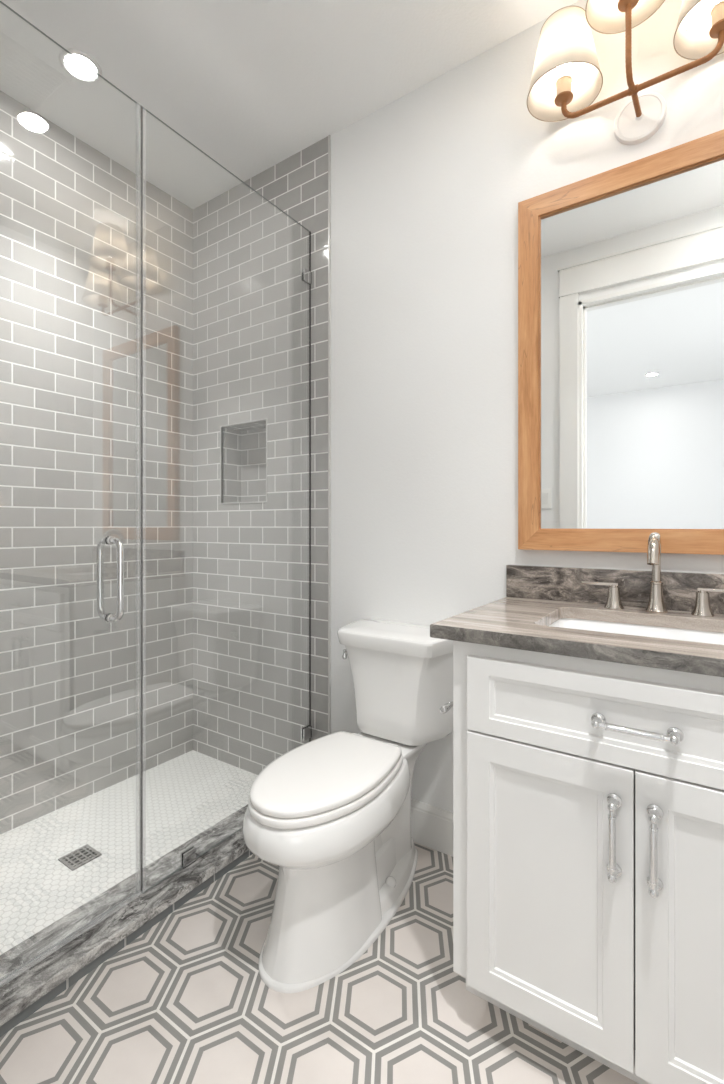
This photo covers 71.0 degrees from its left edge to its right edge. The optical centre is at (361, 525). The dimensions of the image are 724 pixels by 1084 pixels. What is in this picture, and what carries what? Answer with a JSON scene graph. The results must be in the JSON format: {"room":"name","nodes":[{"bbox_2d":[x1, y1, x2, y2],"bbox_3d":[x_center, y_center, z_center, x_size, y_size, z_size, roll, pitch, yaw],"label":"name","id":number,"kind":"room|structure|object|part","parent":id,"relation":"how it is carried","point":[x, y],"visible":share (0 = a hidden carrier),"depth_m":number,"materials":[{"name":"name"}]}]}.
{"room":"bathroom","nodes":[
{"label":"bathroom","id":0,"kind":"room"},
{"bbox_2d":[0,91,192,833],"bbox_3d":[-1.296,-0.200,2.030,0.120,2.807,1.830,0,0,34],"label":"wall","id":1,"kind":"structure","parent":0,"point":[70,212],"depth_m":2.14,"materials":[{"name":"grey tile"}]},
{"bbox_2d":[0,750,257,954],"bbox_3d":[-1.013,1.176,1.779,0.730,0.075,1.590,0,0,34],"label":"floor","id":2,"kind":"structure","parent":0,"point":[185,795],"depth_m":1.87,"materials":[{"name":"tile"}]},
{"bbox_2d":[58,844,101,870],"bbox_3d":[-0.967,1.136,1.739,0.096,0.004,0.098,0,0,34],"label":"shower drain","id":3,"kind":"object","parent":2,"relation":"on","point":[86,853],"visible":1,"depth_m":1.74,"materials":[{"name":"silver metal"}]},
{"bbox_2d":[0,0,578,208],"bbox_3d":[-0.219,-1.654,1.302,2.720,0.100,1.830,0,0,34],"label":"ceiling","id":4,"kind":"structure","parent":0,"point":[252,85],"depth_m":1.77,"materials":[{"name":"white paint"}]},
{"bbox_2d":[59,48,101,83],"bbox_3d":[-0.981,-1.601,1.770,0.132,0.006,0.132,0,0,34],"label":"recessed light","id":5,"kind":"object","parent":4,"relation":"in","point":[72,66],"visible":0.94,"depth_m":1.76,"materials":[{"name":"white plastic"}]},
{"bbox_2d":[0,842,638,1083],"bbox_3d":[0.128,1.183,0.995,1.800,0.060,1.710,0,0,34],"label":"floor","id":6,"kind":"structure","parent":0,"point":[186,1001],"depth_m":1.19,"materials":[{"name":"tile"}]},
{"bbox_2d":[0,805,252,1036],"bbox_3d":[-0.647,1.123,1.536,0.180,0.061,1.482,0,0,34],"label":"shower curb","id":7,"kind":"object","parent":6,"relation":"on","point":[27,990],"visible":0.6,"depth_m":1.40,"materials":[{"name":"grey stone"}]},
{"bbox_2d":[0,1,141,981],"bbox_3d":[-0.850,-0.075,1.208,0.122,2.330,0.704,0,0,34],"label":"shower door","id":8,"kind":"structure","parent":7,"relation":"on","point":[109,540],"depth_m":1.45,"materials":[{"name":"clear glass"}]},
{"bbox_3d":[-0.706,0.150,1.421,0.122,0.242,0.025,0,0,34],"label":"pull handle","id":9,"kind":"part","parent":8,"relation":"part of","materials":[{"name":"silver metal"}]},
{"bbox_2d":[141,106,311,893],"bbox_3d":[-0.435,-0.074,1.821,0.018,2.332,0.772,0,0,34],"label":"fixed glass panel","id":10,"kind":"object","parent":7,"relation":"on","point":[188,856],"visible":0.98,"depth_m":1.85,"materials":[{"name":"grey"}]},
{"bbox_2d":[243,619,452,992],"bbox_3d":[-0.029,0.758,1.550,0.447,0.790,0.772,0,0,34],"label":"toilet","id":11,"kind":"object","parent":6,"relation":"on","point":[332,812],"visible":0.99,"depth_m":1.40,"materials":[{"name":"white ceramic"}]},
{"bbox_3d":[-0.107,0.725,1.450,0.329,0.024,0.499,0,0,34],"label":"seat","id":12,"kind":"part","parent":11,"relation":"part of","materials":[{"name":"white plastic"}]},
{"bbox_3d":[-0.107,0.698,1.450,0.321,0.024,0.491,0,0,34],"label":"seat lid","id":13,"kind":"part","parent":11,"relation":"part of","materials":[{"name":"white plastic"}]},
{"bbox_3d":[-0.059,0.469,1.853,0.025,0.038,0.022,0,0,17],"label":"flush lever","id":14,"kind":"part","parent":11,"relation":"part of","materials":[{"name":"silver metal"}]},
{"bbox_3d":[0.121,0.389,1.772,0.447,0.054,0.236,0,0,34],"label":"tank lid","id":15,"kind":"part","parent":11,"relation":"part of","materials":[{"name":"white ceramic"}]},
{"bbox_3d":[0.126,0.571,1.778,0.418,0.316,0.215,0,0,34],"label":"tank","id":16,"kind":"part","parent":11,"relation":"part of","materials":[{"name":"white ceramic"}]},
{"bbox_2d":[453,640,723,1083],"bbox_3d":[0.661,0.708,1.180,0.760,0.890,0.602,0,0,34],"label":"vanity cabinet","id":17,"kind":"object","parent":6,"relation":"on","point":[588,794],"visible":1,"depth_m":1.00,"materials":[{"name":"white paint"}]},
{"bbox_2d":[440,700,452,713],"bbox_3d":[0.264,0.468,1.327,0.071,0.044,0.132,0,0,34],"label":"toilet paper holder","id":18,"kind":"object","parent":17,"relation":"attached to","point":[446,707],"visible":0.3,"depth_m":1.29,"materials":[{"name":"silver metal"}]},
{"bbox_3d":[0.381,0.754,1.064,0.336,0.575,0.020,0,0,34],"label":"door","id":19,"kind":"part","parent":17,"relation":"part of","materials":[{"name":"white paint"}]},
{"bbox_2d":[430,597,723,676],"bbox_3d":[0.673,0.247,1.193,0.852,0.031,0.578,0,0,34],"label":"countertop","id":20,"kind":"structure","parent":17,"relation":"on","point":[507,622],"depth_m":1.12,"materials":[{"name":"grey stone"}]},
{"bbox_2d":[550,618,723,644],"bbox_3d":[0.675,0.327,1.191,0.500,0.130,0.352,0,0,34],"label":"sink","id":21,"kind":"object","parent":20,"relation":"in","point":[591,625],"visible":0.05,"depth_m":1.34,"materials":[{"name":"white ceramic"}]},
{"bbox_2d":[581,532,723,616],"bbox_3d":[0.764,0.124,1.323,0.376,0.214,0.146,0,0,34],"label":"faucet","id":22,"kind":"object","parent":20,"relation":"on","point":[702,608],"visible":1,"depth_m":1.34,"materials":[{"name":"silver metal"}]},
{"bbox_3d":[0.675,0.164,1.440,0.097,0.008,0.019,0,0,34],"label":"lever","id":23,"kind":"part","parent":22,"relation":"part of","materials":[{"name":"silver metal"}]},
{"bbox_3d":[0.705,0.198,1.419,0.050,0.067,0.050,0,0,34],"label":"handle","id":24,"kind":"part","parent":22,"relation":"part of","materials":[{"name":"silver metal"}]},
{"bbox_3d":[0.764,0.124,1.323,0.052,0.214,0.146,0,0,34],"label":"spout","id":25,"kind":"part","parent":22,"relation":"part of","materials":[{"name":"silver metal"}]},
{"bbox_3d":[0.876,0.198,1.304,0.050,0.067,0.050,0,0,34],"label":"handle","id":26,"kind":"part","parent":22,"relation":"part of","materials":[{"name":"silver metal"}]},
{"bbox_3d":[0.906,0.164,1.284,0.097,0.008,0.019,0,0,34],"label":"lever","id":27,"kind":"part","parent":22,"relation":"part of","materials":[{"name":"silver metal"}]},
{"bbox_3d":[0.522,0.379,0.969,0.674,0.166,0.020,0,0,34],"label":"drawer","id":28,"kind":"part","parent":17,"relation":"part of","materials":[{"name":"white paint"}]},
{"bbox_3d":[0.477,0.597,0.964,0.027,0.160,0.039,0,0,34],"label":"door handle","id":29,"kind":"part","parent":17,"relation":"part of","materials":[{"name":"silver metal"}]},
{"bbox_3d":[0.507,0.380,0.944,0.155,0.027,0.039,0,0,34],"label":"drawer handle","id":30,"kind":"part","parent":17,"relation":"part of","materials":[{"name":"silver metal"}]},
{"bbox_3d":[0.533,0.597,0.926,0.027,0.160,0.039,0,0,34],"label":"door handle","id":31,"kind":"part","parent":17,"relation":"part of","materials":[{"name":"silver metal"}]},
{"bbox_3d":[0.662,0.754,0.875,0.336,0.575,0.020,0,0,34],"label":"door","id":32,"kind":"part","parent":17,"relation":"part of","materials":[{"name":"white paint"}]},
{"bbox_2d":[193,0,723,812],"bbox_3d":[0.282,-0.200,1.935,2.600,2.807,0.220,0,0,34],"label":"wall","id":33,"kind":"structure","parent":0,"point":[427,187],"depth_m":1.96,"materials":[{"name":"white paint"}]},
{"bbox_2d":[220,418,266,503],"bbox_3d":[-0.553,-0.294,2.372,0.312,0.378,0.015,0,0,34],"label":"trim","id":34,"kind":"structure","parent":33,"relation":"attached to","point":[265,419],"depth_m":2.41,"materials":[{"name":"grey tile"}]},
{"bbox_2d":[328,135,330,734],"bbox_3d":[-0.130,-0.225,2.090,0.009,2.757,0.024,0,0,34],"label":"trim","id":35,"kind":"structure","parent":33,"relation":"attached to","point":[329,136],"depth_m":2.08,"materials":[{"name":"grey metal"}]},
{"bbox_2d":[411,799,452,856],"bbox_3d":[0.194,1.081,1.858,0.786,0.144,0.015,0,0,34],"label":"baseboard","id":36,"kind":"structure","parent":33,"relation":"attached to","point":[431,826],"depth_m":1.81,"materials":[{"name":"white paint"}]},
{"bbox_2d":[506,565,723,613],"bbox_3d":[0.829,0.180,1.424,0.852,0.103,0.022,0,0,34],"label":"backsplash","id":37,"kind":"structure","parent":33,"relation":"attached to","point":[522,581],"depth_m":1.49,"materials":[{"name":"grey stone"}]},
{"bbox_2d":[518,129,723,554],"bbox_3d":[0.791,-0.479,1.444,0.685,1.111,0.030,0,0,34],"label":"wall mirror","id":38,"kind":"object","parent":33,"relation":"attached to","point":[621,268],"visible":1,"depth_m":1.46,"materials":[{"name":"brown wood"}]},
{"bbox_3d":[0.791,-1.001,1.444,0.685,0.067,0.030,0,0,34],"label":"frame rail","id":39,"kind":"part","parent":38,"relation":"part of","materials":[{"name":"brown wood"}]},
{"bbox_3d":[0.791,0.043,1.444,0.685,0.067,0.030,0,0,34],"label":"frame rail","id":40,"kind":"part","parent":38,"relation":"part of","materials":[{"name":"brown wood"}]},
{"bbox_2d":[527,0,723,144],"bbox_3d":[0.721,-1.329,1.338,0.577,0.460,0.284,0,0,34],"label":"wall sconce","id":41,"kind":"object","parent":33,"relation":"attached to","point":[567,78],"visible":1,"depth_m":1.40,"materials":[{"name":"white fabric"}]},
{"bbox_2d":[554,63,572,106],"bbox_3d":[0.583,-1.301,1.466,0.051,0.156,0.051,0,0,34],"label":"socket","id":42,"kind":"object","parent":41,"relation":"attached to","point":[564,95],"depth_m":1.45,"materials":[{"name":"brown metal"}]},
{"bbox_3d":[0.583,-1.342,1.466,0.202,0.187,0.202,0,0,34],"label":"lamp shade","id":43,"kind":"part","parent":41,"relation":"part of","materials":[{"name":"fabric"}]},
{"bbox_3d":[0.689,-1.464,1.312,0.202,0.187,0.202,0,0,34],"label":"lamp shade","id":44,"kind":"part","parent":41,"relation":"part of","materials":[{"name":"fabric"}]},
{"bbox_2d":[617,0,638,11],"bbox_3d":[0.689,-1.423,1.312,0.051,0.156,0.051,0,0,34],"label":"socket","id":45,"kind":"object","parent":41,"relation":"attached to","point":[623,5],"depth_m":1.31,"materials":[{"name":"brown metal"}]},
{"bbox_3d":[0.736,-1.256,1.374,0.024,0.195,0.170,0,0,34],"label":"arm","id":46,"kind":"part","parent":41,"relation":"part of","materials":[{"name":"metal"}]},
{"bbox_3d":[0.737,-1.198,1.361,0.386,0.065,0.015,0,0,34],"label":"cross arm","id":47,"kind":"part","parent":41,"relation":"part of","materials":[{"name":"metal"}]},
{"bbox_3d":[0.891,-1.342,1.257,0.202,0.187,0.202,0,0,34],"label":"lamp shade","id":48,"kind":"part","parent":41,"relation":"part of","materials":[{"name":"fabric"}]},
{"bbox_2d":[709,0,723,38],"bbox_3d":[0.891,-1.301,1.257,0.051,0.156,0.051,0,0,34],"label":"socket","id":49,"kind":"object","parent":41,"relation":"attached to","point":[716,31],"depth_m":1.25,"materials":[{"name":"brown metal"}]}
]}

